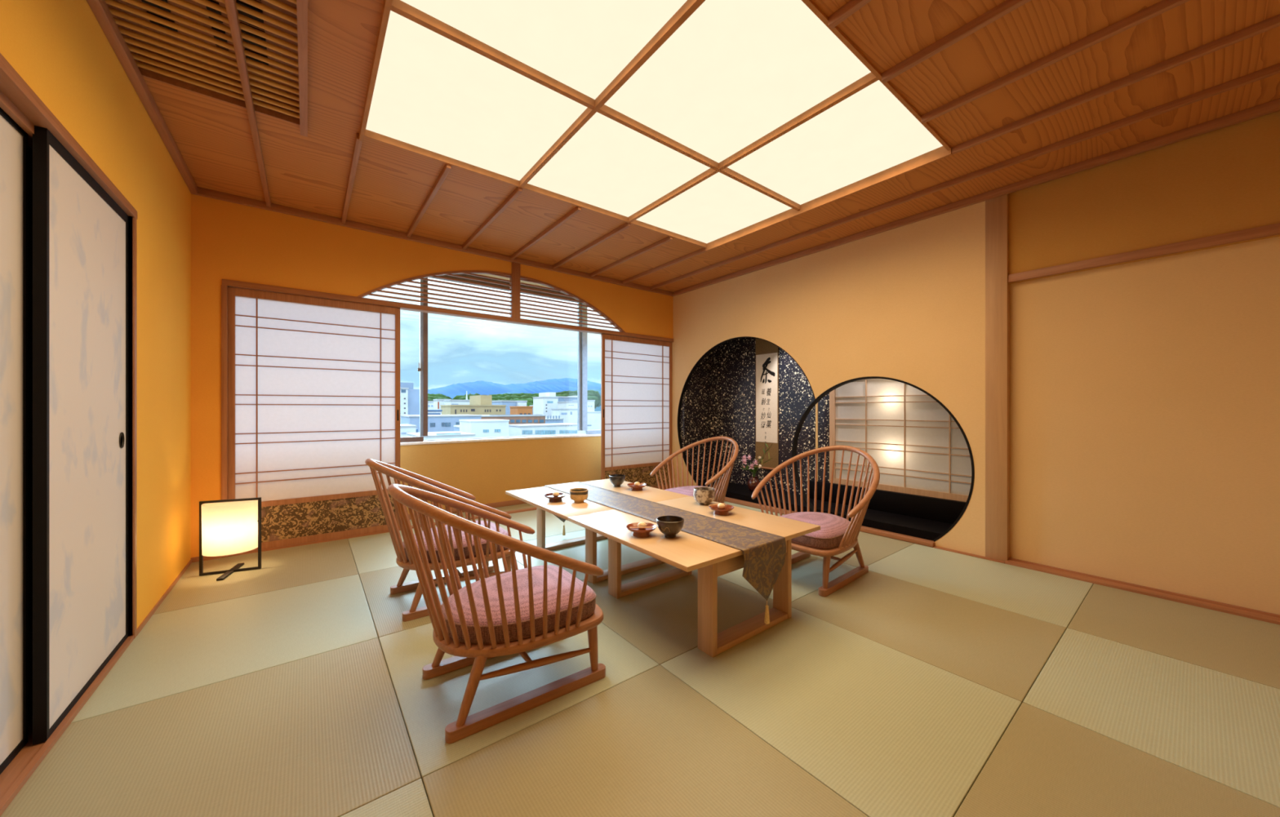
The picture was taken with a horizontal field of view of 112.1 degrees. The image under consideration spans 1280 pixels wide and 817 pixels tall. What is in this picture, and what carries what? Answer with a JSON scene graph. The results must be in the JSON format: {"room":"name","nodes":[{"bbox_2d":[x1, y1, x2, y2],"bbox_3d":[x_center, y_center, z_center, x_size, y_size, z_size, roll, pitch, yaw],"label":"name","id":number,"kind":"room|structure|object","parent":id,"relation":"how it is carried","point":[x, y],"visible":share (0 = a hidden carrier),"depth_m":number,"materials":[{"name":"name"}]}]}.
{"room":"japanese tatami room","nodes":[
{"label":"japanese tatami room","id":0,"kind":"room"},
{"bbox_2d":[27,145,32,721],"bbox_3d":[-1.854,0.000,1.209,0.060,2.000,1.660,0,0,-38],"label":"door frame","id":1,"kind":"structure","parent":0,"point":[29,149],"depth_m":1.37,"materials":[{"name":"black wood"}]},
{"bbox_2d":[0,0,191,636],"bbox_3d":[-1.269,-0.410,0.581,0.100,2.820,5.570,0,0,-38],"label":"wall","id":2,"kind":"structure","parent":0,"point":[60,48],"depth_m":2.00,"materials":[{"name":"paint"}]},
{"bbox_2d":[0,106,27,774],"bbox_3d":[-1.591,0.077,0.969,0.026,1.818,0.753,0,0,-38],"label":"door","id":3,"kind":"structure","parent":2,"relation":"in","point":[13,139],"depth_m":1.22,"materials":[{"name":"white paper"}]},
{"bbox_2d":[0,635,133,816],"bbox_3d":[-1.790,0.997,1.259,0.104,0.026,1.460,0,0,-38],"label":"trim","id":4,"kind":"structure","parent":2,"relation":"attached to","point":[17,773],"depth_m":1.24,"materials":[{"name":"brown wood"}]},
{"bbox_2d":[0,53,137,219],"bbox_3d":[-1.797,-0.836,1.272,0.108,0.062,1.490,0,0,-38],"label":"trim","id":5,"kind":"structure","parent":2,"relation":"attached to","point":[18,100],"depth_m":1.24,"materials":[{"name":"brown wood"}]},
{"bbox_2d":[32,125,128,745],"bbox_3d":[-1.992,0.077,1.560,0.027,1.818,0.732,0,0,-38],"label":"door","id":6,"kind":"structure","parent":2,"relation":"in","point":[80,233],"depth_m":1.43,"materials":[{"name":"white paper"}]},
{"bbox_2d":[128,216,137,639],"bbox_3d":[-1.789,0.083,1.260,0.106,1.835,1.520,0,0,-38],"label":"trim","id":7,"kind":"structure","parent":2,"relation":"attached to","point":[133,280],"depth_m":1.87,"materials":[{"name":"brown wood"}]},
{"bbox_2d":[86,0,198,195],"bbox_3d":[-1.240,-1.417,0.654,0.035,0.046,5.450,0,0,-38],"label":"trim","id":8,"kind":"structure","parent":2,"relation":"attached to","point":[100,8],"depth_m":1.85,"materials":[{"name":"brown wood"}]},
{"bbox_2d":[137,559,191,635],"bbox_3d":[-2.564,0.989,2.348,0.006,0.022,1.150,0,0,-38],"label":"baseboard","id":9,"kind":"structure","parent":2,"relation":"attached to","point":[153,610],"depth_m":2.22,"materials":[{"name":"brown wood"}]},
{"bbox_2d":[191,193,672,557],"bbox_3d":[-1.426,-0.385,4.330,4.470,2.870,0.600,0,0,-38],"label":"wall","id":10,"kind":"structure","parent":0,"point":[230,241],"depth_m":3.09,"materials":[{"name":"paint"}]},
{"bbox_2d":[191,555,221,562],"bbox_3d":[-2.859,0.985,2.840,0.142,0.030,0.010,0,0,-38],"label":"baseboard","id":11,"kind":"structure","parent":10,"relation":"attached to","point":[197,558],"depth_m":2.83,"materials":[{"name":"brown wood"}]},
{"bbox_2d":[221,284,227,558],"bbox_3d":[-2.816,0.086,2.926,0.030,1.828,0.097,0,0,-38],"label":"trim","id":12,"kind":"structure","parent":10,"relation":"attached to","point":[224,287],"depth_m":2.89,"materials":[{"name":"brown wood"}]},
{"bbox_2d":[197,186,672,296],"bbox_3d":[-1.243,-1.417,4.072,4.137,0.046,0.034,0,0,-38],"label":"trim","id":13,"kind":"structure","parent":10,"relation":"attached to","point":[202,192],"depth_m":3.49,"materials":[{"name":"brown wood"}]},
{"bbox_2d":[222,279,673,342],"bbox_3d":[-1.218,-0.848,4.158,4.060,0.040,0.097,0,0,-38],"label":"trim","id":14,"kind":"structure","parent":10,"relation":"attached to","point":[232,283],"depth_m":3.68,"materials":[{"name":"brown wood"}]},
{"bbox_2d":[356,262,625,332],"bbox_3d":[-1.196,-1.127,4.152,2.576,0.547,0.064,0,0,-38],"label":"arched transom","id":15,"kind":"object","parent":14,"relation":"on","point":[514,277],"visible":0.94,"depth_m":4.08,"materials":[{"name":"brown wood"}]},
{"bbox_2d":[227,487,672,556],"bbox_3d":[-1.220,0.999,4.165,4.055,0.022,0.097,0,0,-38],"label":"trim","id":16,"kind":"structure","parent":10,"relation":"attached to","point":[535,508],"depth_m":3.27,"materials":[{"name":"brown wood"}]},
{"bbox_2d":[227,286,399,551],"bbox_3d":[-2.390,0.081,3.244,1.033,1.814,0.030,0,0,-38],"label":"screen","id":17,"kind":"object","parent":16,"relation":"on","point":[313,384],"visible":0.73,"depth_m":3.20,"materials":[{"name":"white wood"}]},
{"bbox_2d":[600,333,671,488],"bbox_3d":[-0.015,0.081,5.075,1.031,1.814,0.030,0,0,-38],"label":"screen","id":18,"kind":"object","parent":16,"relation":"on","point":[636,373],"visible":0.9,"depth_m":5.05,"materials":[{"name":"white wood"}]},
{"bbox_2d":[400,435,600,514],"bbox_3d":[-1.500,0.682,4.425,4.470,0.735,0.160,0,0,-38],"label":"wall","id":19,"kind":"structure","parent":0,"point":[484,470],"depth_m":4.40,"materials":[{"name":"paint"}]},
{"bbox_2d":[408,499,527,519],"bbox_3d":[-1.450,0.975,4.353,4.260,0.050,0.014,0,0,-38],"label":"baseboard","id":20,"kind":"structure","parent":19,"relation":"attached to","point":[515,502],"depth_m":4.38,"materials":[{"name":"brown wood"}]},
{"bbox_2d":[400,274,600,445],"bbox_3d":[-1.500,-0.503,4.417,4.260,1.663,0.172,0,0,-38],"label":"window","id":21,"kind":"structure","parent":19,"relation":"in","point":[581,336],"depth_m":4.38,"materials":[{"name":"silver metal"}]},
{"bbox_2d":[0,501,1279,816],"bbox_3d":[0.315,1.040,2.048,4.400,0.080,5.860,0,0,-38],"label":"floor","id":22,"kind":"structure","parent":0,"point":[933,682],"depth_m":1.44,"materials":[{"name":"beige wicker"}]},
{"bbox_2d":[199,497,261,581],"bbox_3d":[-2.496,0.777,2.630,0.236,0.445,0.246,0,0,29],"label":"floor lamp","id":23,"kind":"object","parent":22,"relation":"on","point":[226,526],"visible":1,"depth_m":2.57,"materials":[{"name":"paper"}]},
{"bbox_2d":[364,458,515,622],"bbox_3d":[-1.060,0.623,2.312,0.701,0.754,0.686,0,0,-38],"label":"chair","id":24,"kind":"object","parent":22,"relation":"on","point":[404,559],"visible":0.59,"depth_m":2.13,"materials":[{"name":"brown wood"}]},
{"bbox_2d":[402,520,508,563],"bbox_3d":[-1.006,0.709,2.353,0.516,0.111,0.429,0,0,-38],"label":"seat cushion","id":25,"kind":"object","parent":24,"relation":"on","point":[406,557],"depth_m":2.19,"materials":[{"name":"fabric"}]},
{"bbox_2d":[386,484,605,743],"bbox_3d":[-0.518,0.623,1.575,0.701,0.754,0.686,0,0,-36],"label":"chair","id":26,"kind":"object","parent":22,"relation":"on","point":[517,611],"visible":1,"depth_m":1.42,"materials":[{"name":"brown wood"}]},
{"bbox_2d":[441,564,595,644],"bbox_3d":[-0.463,0.709,1.615,0.516,0.111,0.429,0,0,-36],"label":"seat cushion","id":27,"kind":"object","parent":26,"relation":"on","point":[465,628],"depth_m":1.48,"materials":[{"name":"fabric"}]},
{"bbox_2d":[505,479,689,583],"bbox_3d":[-0.306,0.790,2.943,0.910,0.420,0.916,0,0,-38],"label":"table","id":28,"kind":"object","parent":22,"relation":"on","point":[535,496],"visible":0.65,"depth_m":2.78,"materials":[{"name":"brown wood"}]},
{"bbox_2d":[544,493,566,502],"bbox_3d":[-0.532,0.561,2.707,0.139,0.038,0.139,0,0,-38],"label":"plate","id":29,"kind":"object","parent":28,"relation":"on","point":[551,499],"visible":0.89,"depth_m":2.68,"materials":[{"name":"paint"}]},
{"bbox_2d":[552,492,559,497],"bbox_3d":[-0.529,0.540,2.713,0.043,0.029,0.042,0,0,-38],"label":"bun","id":30,"kind":"object","parent":29,"relation":"on","point":[554,494],"visible":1,"depth_m":2.70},
{"bbox_2d":[569,488,588,502],"bbox_3d":[-0.379,0.541,2.678,0.115,0.076,0.115,0,0,-38],"label":"bowl","id":31,"kind":"object","parent":28,"relation":"on","point":[577,495],"visible":1,"depth_m":2.64,"materials":[{"name":"ceramic"}]},
{"bbox_2d":[608,474,625,487],"bbox_3d":[-0.170,0.538,3.203,0.120,0.082,0.120,0,0,-38],"label":"bowl","id":32,"kind":"object","parent":28,"relation":"on","point":[616,480],"visible":1,"depth_m":3.17,"materials":[{"name":"black ceramic"}]},
{"bbox_2d":[626,482,646,490],"bbox_3d":[-0.023,0.561,3.079,0.139,0.038,0.139,0,0,-38],"label":"plate","id":33,"kind":"object","parent":28,"relation":"on","point":[632,486],"visible":0.88,"depth_m":3.04,"materials":[{"name":"red paint"}]},
{"bbox_2d":[634,481,639,486],"bbox_3d":[-0.021,0.540,3.086,0.043,0.029,0.042,0,0,-38],"label":"bun","id":34,"kind":"object","parent":33,"relation":"on","point":[636,483],"visible":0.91,"depth_m":3.07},
{"bbox_2d":[568,496,820,657],"bbox_3d":[0.254,0.790,2.217,0.910,0.420,0.916,0,0,-38],"label":"table","id":35,"kind":"object","parent":22,"relation":"on","point":[686,552],"visible":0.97,"depth_m":2.00,"materials":[{"name":"brown wood"}]},
{"bbox_2d":[626,522,656,537],"bbox_3d":[0.006,0.561,1.983,0.139,0.038,0.139,0,0,-38],"label":"plate","id":36,"kind":"object","parent":35,"relation":"on","point":[637,532],"visible":0.91,"depth_m":1.97,"materials":[{"name":"brown ceramic"}]},
{"bbox_2d":[629,527,653,528],"bbox_3d":[0.008,0.538,1.947,0.110,0.004,0.008,0,0,-2],"label":"pick","id":37,"kind":"object","parent":36,"relation":"on","point":[629,527],"visible":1,"depth_m":1.94,"materials":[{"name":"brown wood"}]},
{"bbox_2d":[637,522,646,528],"bbox_3d":[0.009,0.540,1.990,0.043,0.029,0.042,0,0,-38],"label":"bun","id":38,"kind":"object","parent":36,"relation":"on","point":[640,524],"visible":0.85,"depth_m":1.98,"materials":[{"name":"beige food"}]},
{"bbox_2d":[543,481,786,624],"bbox_3d":[-0.035,0.777,2.575,0.290,0.402,1.887,0,0,-38],"label":"table runner","id":39,"kind":"object","parent":35,"relation":"on","point":[764,553],"visible":0.88,"depth_m":2.00,"materials":[{"name":"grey fabric"}]},
{"bbox_2d":[656,515,684,537],"bbox_3d":[0.137,0.539,1.952,0.124,0.080,0.124,0,0,-38],"label":"bowl","id":40,"kind":"object","parent":35,"relation":"on","point":[669,526],"visible":1,"depth_m":1.92,"materials":[{"name":"brown ceramic"}]},
{"bbox_2d":[693,486,715,505],"bbox_3d":[0.390,0.533,2.625,0.135,0.092,0.134,0,0,-38],"label":"bowl","id":41,"kind":"object","parent":35,"relation":"on","point":[704,495],"visible":1,"depth_m":2.58,"materials":[{"name":"grey ceramic"}]},
{"bbox_2d":[708,503,733,515],"bbox_3d":[0.449,0.561,2.382,0.139,0.038,0.139,0,0,-38],"label":"plate","id":42,"kind":"object","parent":35,"relation":"on","point":[717,511],"visible":0.87,"depth_m":2.35,"materials":[{"name":"red paint"}]},
{"bbox_2d":[717,502,724,509],"bbox_3d":[0.451,0.540,2.389,0.043,0.029,0.042,0,0,-38],"label":"bun","id":43,"kind":"object","parent":42,"relation":"on","point":[721,505],"visible":1,"depth_m":2.37,"materials":[{"name":"beige food"}]},
{"bbox_2d":[650,435,738,503],"bbox_3d":[0.486,0.623,3.594,0.701,0.754,0.686,0,0,-41],"label":"chair","id":44,"kind":"object","parent":22,"relation":"on","point":[720,495],"visible":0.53,"depth_m":3.73,"materials":[{"name":"brown wood"}]},
{"bbox_2d":[664,485,719,501],"bbox_3d":[0.436,0.709,3.549,0.516,0.111,0.429,0,0,-41],"label":"seat cushion","id":45,"kind":"object","parent":44,"relation":"on","point":[688,490],"depth_m":3.49,"materials":[{"name":"fabric"}]},
{"bbox_2d":[751,445,879,596],"bbox_3d":[1.103,0.623,2.657,0.701,0.754,0.686,0,0,-40],"label":"chair","id":46,"kind":"object","parent":22,"relation":"on","point":[837,535],"visible":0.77,"depth_m":2.58,"materials":[{"name":"brown wood"}]},
{"bbox_2d":[779,511,850,549],"bbox_3d":[1.051,0.709,2.614,0.516,0.111,0.429,0,0,-40],"label":"seat cushion","id":47,"kind":"object","parent":46,"relation":"on","point":[832,531],"depth_m":2.41,"materials":[{"name":"fabric"}]},
{"bbox_2d":[985,193,1009,560],"bbox_3d":[2.393,-0.220,2.879,0.104,2.440,0.116,0,0,-38],"label":"pillar","id":48,"kind":"structure","parent":22,"relation":"on","point":[997,209],"depth_m":2.84,"materials":[{"name":"brown wood"}]},
{"bbox_2d":[142,0,1279,292],"bbox_3d":[0.500,-1.654,2.217,5.300,0.492,6.500,0,0,-38],"label":"ceiling","id":49,"kind":"structure","parent":0,"point":[1018,91],"depth_m":2.11,"materials":[{"name":"brown wood"}]},
{"bbox_2d":[104,0,307,137],"bbox_3d":[-1.519,-1.490,1.490,0.585,0.171,1.415,0,0,-38],"label":"ceiling vent","id":50,"kind":"object","parent":49,"relation":"in","point":[188,45],"visible":0.95,"depth_m":1.76,"materials":[{"name":"brown wood"}]},
{"bbox_2d":[141,0,177,31],"bbox_3d":[-1.765,-1.556,1.532,0.075,0.008,0.582,0,0,-38],"label":"grille","id":51,"kind":"object","parent":50,"relation":"attached to","point":[143,1],"depth_m":1.70,"materials":[{"name":"brown wood"}]},
{"bbox_2d":[206,0,229,51],"bbox_3d":[-1.604,-1.556,1.605,0.040,0.008,0.702,0,0,-38],"label":"grille","id":52,"kind":"object","parent":50,"relation":"attached to","point":[215,2],"depth_m":1.75,"materials":[{"name":"brown wood"}]},
{"bbox_2d":[236,0,268,65],"bbox_3d":[-1.479,-1.556,1.627,0.075,0.008,0.782,0,0,-38],"label":"grille","id":53,"kind":"object","parent":50,"relation":"attached to","point":[239,2],"depth_m":1.76,"materials":[{"name":"brown wood"}]},
{"bbox_2d":[359,0,951,251],"bbox_3d":[0.128,-1.436,2.318,2.609,0.068,1.849,0,0,-38],"label":"ceiling light","id":54,"kind":"object","parent":49,"relation":"attached to","point":[709,125],"visible":0.95,"depth_m":2.07,"materials":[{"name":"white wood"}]},
{"bbox_2d":[697,479,952,540],"bbox_3d":[1.638,0.979,4.263,0.539,0.142,3.150,0,0,-38],"label":"floor","id":55,"kind":"structure","parent":0,"point":[926,529],"depth_m":3.65,"materials":[{"name":"black paint"}]},
{"bbox_2d":[746,475,759,491],"bbox_3d":[1.253,0.828,4.736,0.144,0.160,0.144,0,0,-38],"label":"flower vase","id":56,"kind":"object","parent":55,"relation":"on","point":[753,482],"visible":0.81,"depth_m":4.69,"materials":[{"name":"red ceramic"}]},
{"bbox_2d":[741,457,753,475],"bbox_3d":[1.178,0.670,4.741,0.134,0.246,0.049,0,0,21],"label":"flower","id":57,"kind":"object","parent":56,"relation":"in","point":[744,461],"visible":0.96,"depth_m":4.74,"materials":[{"name":"pink plant"}]},
{"bbox_2d":[740,465,754,473],"bbox_3d":[1.181,0.710,4.745,0.164,0.166,0.064,0,0,26],"label":"leafy spray","id":58,"kind":"object","parent":56,"relation":"in","point":[747,467],"visible":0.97,"depth_m":4.75,"materials":[{"name":"green plant"}]},
{"bbox_2d":[748,463,754,477],"bbox_3d":[1.228,0.692,4.687,0.097,0.203,0.075,0,0,-38],"label":"flower","id":59,"kind":"object","parent":56,"relation":"in","point":[751,466],"visible":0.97,"depth_m":4.67,"materials":[{"name":"pink plant"}]},
{"bbox_2d":[751,466,757,474],"bbox_3d":[1.244,0.699,4.681,0.086,0.188,0.127,0,0,24],"label":"leafy spray","id":60,"kind":"object","parent":56,"relation":"in","point":[756,468],"visible":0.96,"depth_m":4.69,"materials":[{"name":"green plant"}]},
{"bbox_2d":[755,444,772,470],"bbox_3d":[1.313,0.578,4.630,0.056,0.431,0.245,0,0,-38],"label":"leafy spray","id":61,"kind":"object","parent":56,"relation":"in","point":[766,444],"visible":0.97,"depth_m":4.62,"materials":[{"name":"green plant"}]},
{"bbox_2d":[809,480,966,524],"bbox_3d":[2.216,0.818,3.783,0.100,0.180,1.545,0,0,-38],"label":"base cabinet","id":62,"kind":"object","parent":55,"relation":"on","point":[948,511],"visible":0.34,"depth_m":3.67,"materials":[{"name":"black paint"}]},
{"bbox_2d":[815,402,817,481],"bbox_3d":[1.769,-0.146,4.313,0.028,1.748,0.028,0,0,-38],"label":"bamboo post","id":63,"kind":"object","parent":62,"relation":"on","point":[816,404],"visible":0.26,"depth_m":4.30,"materials":[{"name":"brown wood"}]},
{"bbox_2d":[829,378,971,502],"bbox_3d":[2.283,-0.111,3.709,0.035,1.678,1.345,0,0,-38],"label":"screen","id":64,"kind":"object","parent":62,"relation":"on","point":[917,446],"visible":0.44,"depth_m":3.75,"materials":[{"name":"white paper"}]},
{"bbox_2d":[671,111,1279,556],"bbox_3d":[2.321,-0.230,3.356,0.565,2.460,5.580,0,0,-38],"label":"wall","id":65,"kind":"structure","parent":0,"point":[906,303],"depth_m":3.17,"materials":[{"name":"beige paint"}]},
{"bbox_2d":[677,336,815,485],"bbox_3d":[1.036,0.106,4.599,0.052,1.723,1.821,0,0,-38],"label":"rim","id":66,"kind":"object","parent":65,"relation":"attached to","point":[711,349],"visible":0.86,"depth_m":5.14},
{"bbox_2d":[753,337,778,470],"bbox_3d":[1.427,-0.132,4.870,0.024,1.637,0.340,0,0,-38],"label":"scroll","id":67,"kind":"object","parent":65,"relation":"hanging from","point":[766,353],"visible":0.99,"depth_m":4.87,"materials":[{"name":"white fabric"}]},
{"bbox_2d":[724,497,934,547],"bbox_3d":[1.429,0.985,4.036,0.072,0.031,2.309,0,0,-38],"label":"trim","id":68,"kind":"structure","parent":65,"relation":"attached to","point":[921,541],"depth_m":3.40,"materials":[{"name":"brown wood"}]},
{"bbox_2d":[791,376,974,542],"bbox_3d":[1.877,0.354,3.513,0.057,1.227,1.402,0,0,-38],"label":"rim","id":69,"kind":"object","parent":65,"relation":"attached to","point":[821,396],"visible":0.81,"depth_m":3.57,"materials":[{"name":"black wood"}]},
{"bbox_2d":[933,546,1004,563],"bbox_3d":[1.381,0.995,4.076,0.045,0.014,3.232,0,0,-38],"label":"baseboard","id":70,"kind":"structure","parent":65,"relation":"attached to","point":[935,547],"depth_m":2.94,"materials":[{"name":"brown wood"}]},
{"bbox_2d":[671,98,1279,296],"bbox_3d":[2.062,-1.417,3.200,0.035,0.046,5.450,0,0,-38],"label":"trim","id":71,"kind":"structure","parent":65,"relation":"attached to","point":[1273,106],"depth_m":2.65,"materials":[{"name":"brown wood"}]},
{"bbox_2d":[1004,557,1279,625],"bbox_3d":[3.078,0.994,1.941,0.125,0.032,2.215,0,0,-38],"label":"trim","id":72,"kind":"structure","parent":65,"relation":"attached to","point":[1272,618],"depth_m":2.31,"materials":[{"name":"brown wood"}]},
{"bbox_2d":[1008,222,1279,283],"bbox_3d":[3.108,-0.847,1.961,0.092,0.050,2.210,0,0,-38],"label":"trim","id":73,"kind":"structure","parent":65,"relation":"attached to","point":[1273,229],"depth_m":2.32,"materials":[{"name":"brown wood"}]},
{"bbox_2d":[1009,236,1279,614],"bbox_3d":[3.155,0.085,1.944,0.040,1.830,2.325,0,0,-38],"label":"wall panel","id":74,"kind":"object","parent":65,"relation":"attached to","point":[1144,395],"depth_m":2.35,"materials":[{"name":"beige paint"}]},
{"label":"outside","id":75,"kind":"structure","parent":0,"visible":0},
{"bbox_3d":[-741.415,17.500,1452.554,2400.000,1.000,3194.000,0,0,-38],"label":"ground","id":76,"kind":"structure","parent":75,"visible":0},
{"bbox_2d":[400,424,417,437],"bbox_3d":[-23.378,9.299,41.795,3.192,15.402,4.854,0,0,-38],"label":"building","id":77,"kind":"structure","parent":76,"relation":"on","point":[404,428],"depth_m":40.15,"materials":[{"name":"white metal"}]},
{"bbox_2d":[400,382,419,424],"bbox_3d":[-44.579,6.252,79.532,4.028,21.496,20.596,0,0,-38],"label":"building","id":78,"kind":"structure","parent":76,"relation":"on","point":[409,397],"depth_m":72.12,"materials":[{"name":"white concrete"}]},
{"bbox_2d":[427,400,433,409],"bbox_3d":[-78.869,7.130,158.782,6.336,19.740,8.204,0,0,-38],"label":"building","id":79,"kind":"structure","parent":76,"relation":"on","point":[430,403],"depth_m":156.18,"materials":[{"name":"white concrete"}]},
{"bbox_2d":[427,409,442,414],"bbox_3d":[-48.185,8.655,98.894,3.956,16.690,5.726,0,0,-38],"label":"building","id":80,"kind":"structure","parent":76,"relation":"on","point":[429,411],"depth_m":96.95,"materials":[{"name":"blue metal"}]},
{"bbox_2d":[400,414,481,432],"bbox_3d":[-27.139,8.947,58.837,8.920,16.107,6.472,0,0,-38],"label":"building","id":81,"kind":"structure","parent":76,"relation":"on","point":[436,423],"depth_m":56.03,"materials":[{"name":"white concrete"}]},
{"bbox_2d":[406,431,475,440],"bbox_3d":[-12.927,9.251,27.884,3.259,15.499,4.050,0,0,-38],"label":"building","id":82,"kind":"structure","parent":76,"relation":"on","point":[455,434],"depth_m":26.57,"materials":[{"name":"white concrete"}]},
{"bbox_2d":[433,399,451,409],"bbox_3d":[-69.747,6.855,151.933,4.540,20.289,6.192,0,0,-38],"label":"building","id":83,"kind":"structure","parent":76,"relation":"on","point":[437,402],"depth_m":149.21,"materials":[{"name":"white concrete"}]},
{"bbox_2d":[444,400,469,404],"bbox_3d":[-60.984,7.029,147.334,9.419,19.942,8.180,0,0,-38],"label":"building","id":84,"kind":"structure","parent":76,"relation":"on","point":[446,402],"depth_m":143.46,"materials":[{"name":"white concrete"}]},
{"bbox_2d":[453,425,459,431],"bbox_3d":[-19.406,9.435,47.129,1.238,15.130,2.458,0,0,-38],"label":"building","id":85,"kind":"structure","parent":76,"relation":"on","point":[456,428],"depth_m":46.94,"materials":[{"name":"white concrete"}]},
{"bbox_2d":[440,395,506,414],"bbox_3d":[-46.323,6.677,118.255,14.377,20.646,14.138,0,0,-38],"label":"building","id":86,"kind":"structure","parent":76,"relation":"on","point":[478,404],"depth_m":113.95,"materials":[{"name":"beige concrete"}]},
{"bbox_2d":[458,419,509,438],"bbox_3d":[-15.715,9.069,43.414,3.721,15.861,4.050,0,0,-38],"label":"building","id":87,"kind":"structure","parent":76,"relation":"on","point":[481,428],"depth_m":41.92,"materials":[{"name":"white concrete"}]},
{"bbox_2d":[492,400,527,414],"bbox_3d":[-43.591,7.180,144.444,8.763,19.640,12.000,0,0,-38],"label":"building","id":88,"kind":"structure","parent":76,"relation":"on","point":[508,403],"depth_m":140.47,"materials":[{"name":"white concrete"}]},
{"bbox_2d":[481,414,546,424],"bbox_3d":[-25.859,9.086,83.046,13.268,15.827,7.294,0,0,-38],"label":"building","id":89,"kind":"structure","parent":76,"relation":"on","point":[513,419],"depth_m":81.17,"materials":[{"name":"brown concrete"}]},
{"bbox_2d":[509,406,533,414],"bbox_3d":[-28.498,8.232,103.476,3.868,17.537,4.916,0,0,-38],"label":"building","id":90,"kind":"structure","parent":76,"relation":"on","point":[513,410],"depth_m":101.75,"materials":[{"name":"concrete"}]},
{"bbox_2d":[533,392,558,417],"bbox_3d":[-26.397,6.277,118.477,5.221,21.446,10.126,0,0,-38],"label":"building","id":91,"kind":"structure","parent":76,"relation":"on","point":[543,404],"depth_m":114.74,"materials":[{"name":"white concrete"}]},
{"bbox_2d":[508,422,583,436],"bbox_3d":[-14.375,9.700,65.651,10.220,14.600,5.670,0,0,-38],"label":"building","id":92,"kind":"structure","parent":76,"relation":"on","point":[527,429],"depth_m":63.15,"materials":[{"name":"white concrete"}]},
{"bbox_2d":[545,415,564,423],"bbox_3d":[-19.281,9.277,93.167,4.534,15.446,3.301,0,0,-38],"label":"building","id":93,"kind":"structure","parent":76,"relation":"on","point":[548,420],"depth_m":92.04,"materials":[{"name":"white concrete"}]},
{"bbox_2d":[555,395,577,401],"bbox_3d":[-23.098,6.578,128.593,10.418,20.844,8.134,0,0,-38],"label":"building","id":94,"kind":"structure","parent":76,"relation":"on","point":[569,398],"depth_m":125.09,"materials":[{"name":"white concrete"}]},
{"bbox_2d":[557,401,577,408],"bbox_3d":[-17.885,7.601,112.923,5.842,18.798,4.918,0,0,-38],"label":"building","id":95,"kind":"structure","parent":76,"relation":"on","point":[561,405],"depth_m":110.53,"materials":[{"name":"white concrete"}]},
{"bbox_2d":[551,408,585,434],"bbox_3d":[-16.666,8.506,100.737,7.016,16.987,4.106,0,0,-38],"label":"building","id":96,"kind":"structure","parent":76,"relation":"on","point":[570,415],"depth_m":98.67,"materials":[{"name":"white concrete"}]},
{"bbox_2d":[572,400,595,411],"bbox_3d":[-16.086,7.296,123.146,4.621,19.407,4.926,0,0,-38],"label":"building","id":97,"kind":"structure","parent":76,"relation":"on","point":[590,403],"depth_m":121.84,"materials":[{"name":"white concrete"}]},
{"bbox_2d":[586,411,600,430],"bbox_3d":[-12.122,8.873,109.795,10.555,16.253,4.910,0,0,-38],"label":"building","id":98,"kind":"structure","parent":76,"relation":"on","point":[593,418],"depth_m":107.34,"materials":[{"name":"white concrete"}]},
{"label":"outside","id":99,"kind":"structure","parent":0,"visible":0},
{"bbox_2d":[427,377,600,399],"bbox_3d":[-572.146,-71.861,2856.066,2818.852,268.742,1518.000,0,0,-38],"label":"hills","id":100,"kind":"structure","parent":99,"point":[482,388],"depth_m":2428.14,"materials":[{"name":"blue"}]},
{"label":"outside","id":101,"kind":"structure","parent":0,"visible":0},
{"bbox_2d":[501,384,577,394],"bbox_3d":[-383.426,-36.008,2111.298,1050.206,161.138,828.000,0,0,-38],"label":"hills","id":102,"kind":"structure","parent":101,"point":[544,388],"depth_m":1976.48,"materials":[{"name":"blue"}]},
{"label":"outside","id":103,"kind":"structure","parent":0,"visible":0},
{"bbox_2d":[589,387,600,411],"bbox_3d":[-7.781,-2.017,526.295,192.533,57.881,207.000,0,0,-38],"label":"hills","id":104,"kind":"structure","parent":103,"point":[598,408],"depth_m":472.67,"materials":[{"name":"blue"}]},
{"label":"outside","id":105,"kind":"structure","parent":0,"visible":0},
{"bbox_2d":[427,393,452,400],"bbox_3d":[-102.339,-0.782,201.316,41.404,14.136,45.604,0,0,-38],"label":"treeline","id":106,"kind":"object","parent":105,"point":[437,396],"visible":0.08,"depth_m":217.28,"materials":[{"name":"green plant"}]},
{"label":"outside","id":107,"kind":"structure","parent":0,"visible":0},
{"bbox_2d":[452,390,600,408],"bbox_3d":[-52.717,-3.184,226.899,97.086,17.225,45.236,0,0,-38],"label":"treeline","id":108,"kind":"object","parent":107,"point":[591,394],"visible":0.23,"depth_m":224.37,"materials":[{"name":"green plant"}]},
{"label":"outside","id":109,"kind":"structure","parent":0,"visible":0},
{"bbox_2d":[526,402,533,406],"bbox_3d":[-42.597,2.128,181.957,36.267,11.241,43.578,0,0,-38],"label":"treeline","id":110,"kind":"object","parent":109,"point":[528,404],"visible":0.02,"depth_m":196.15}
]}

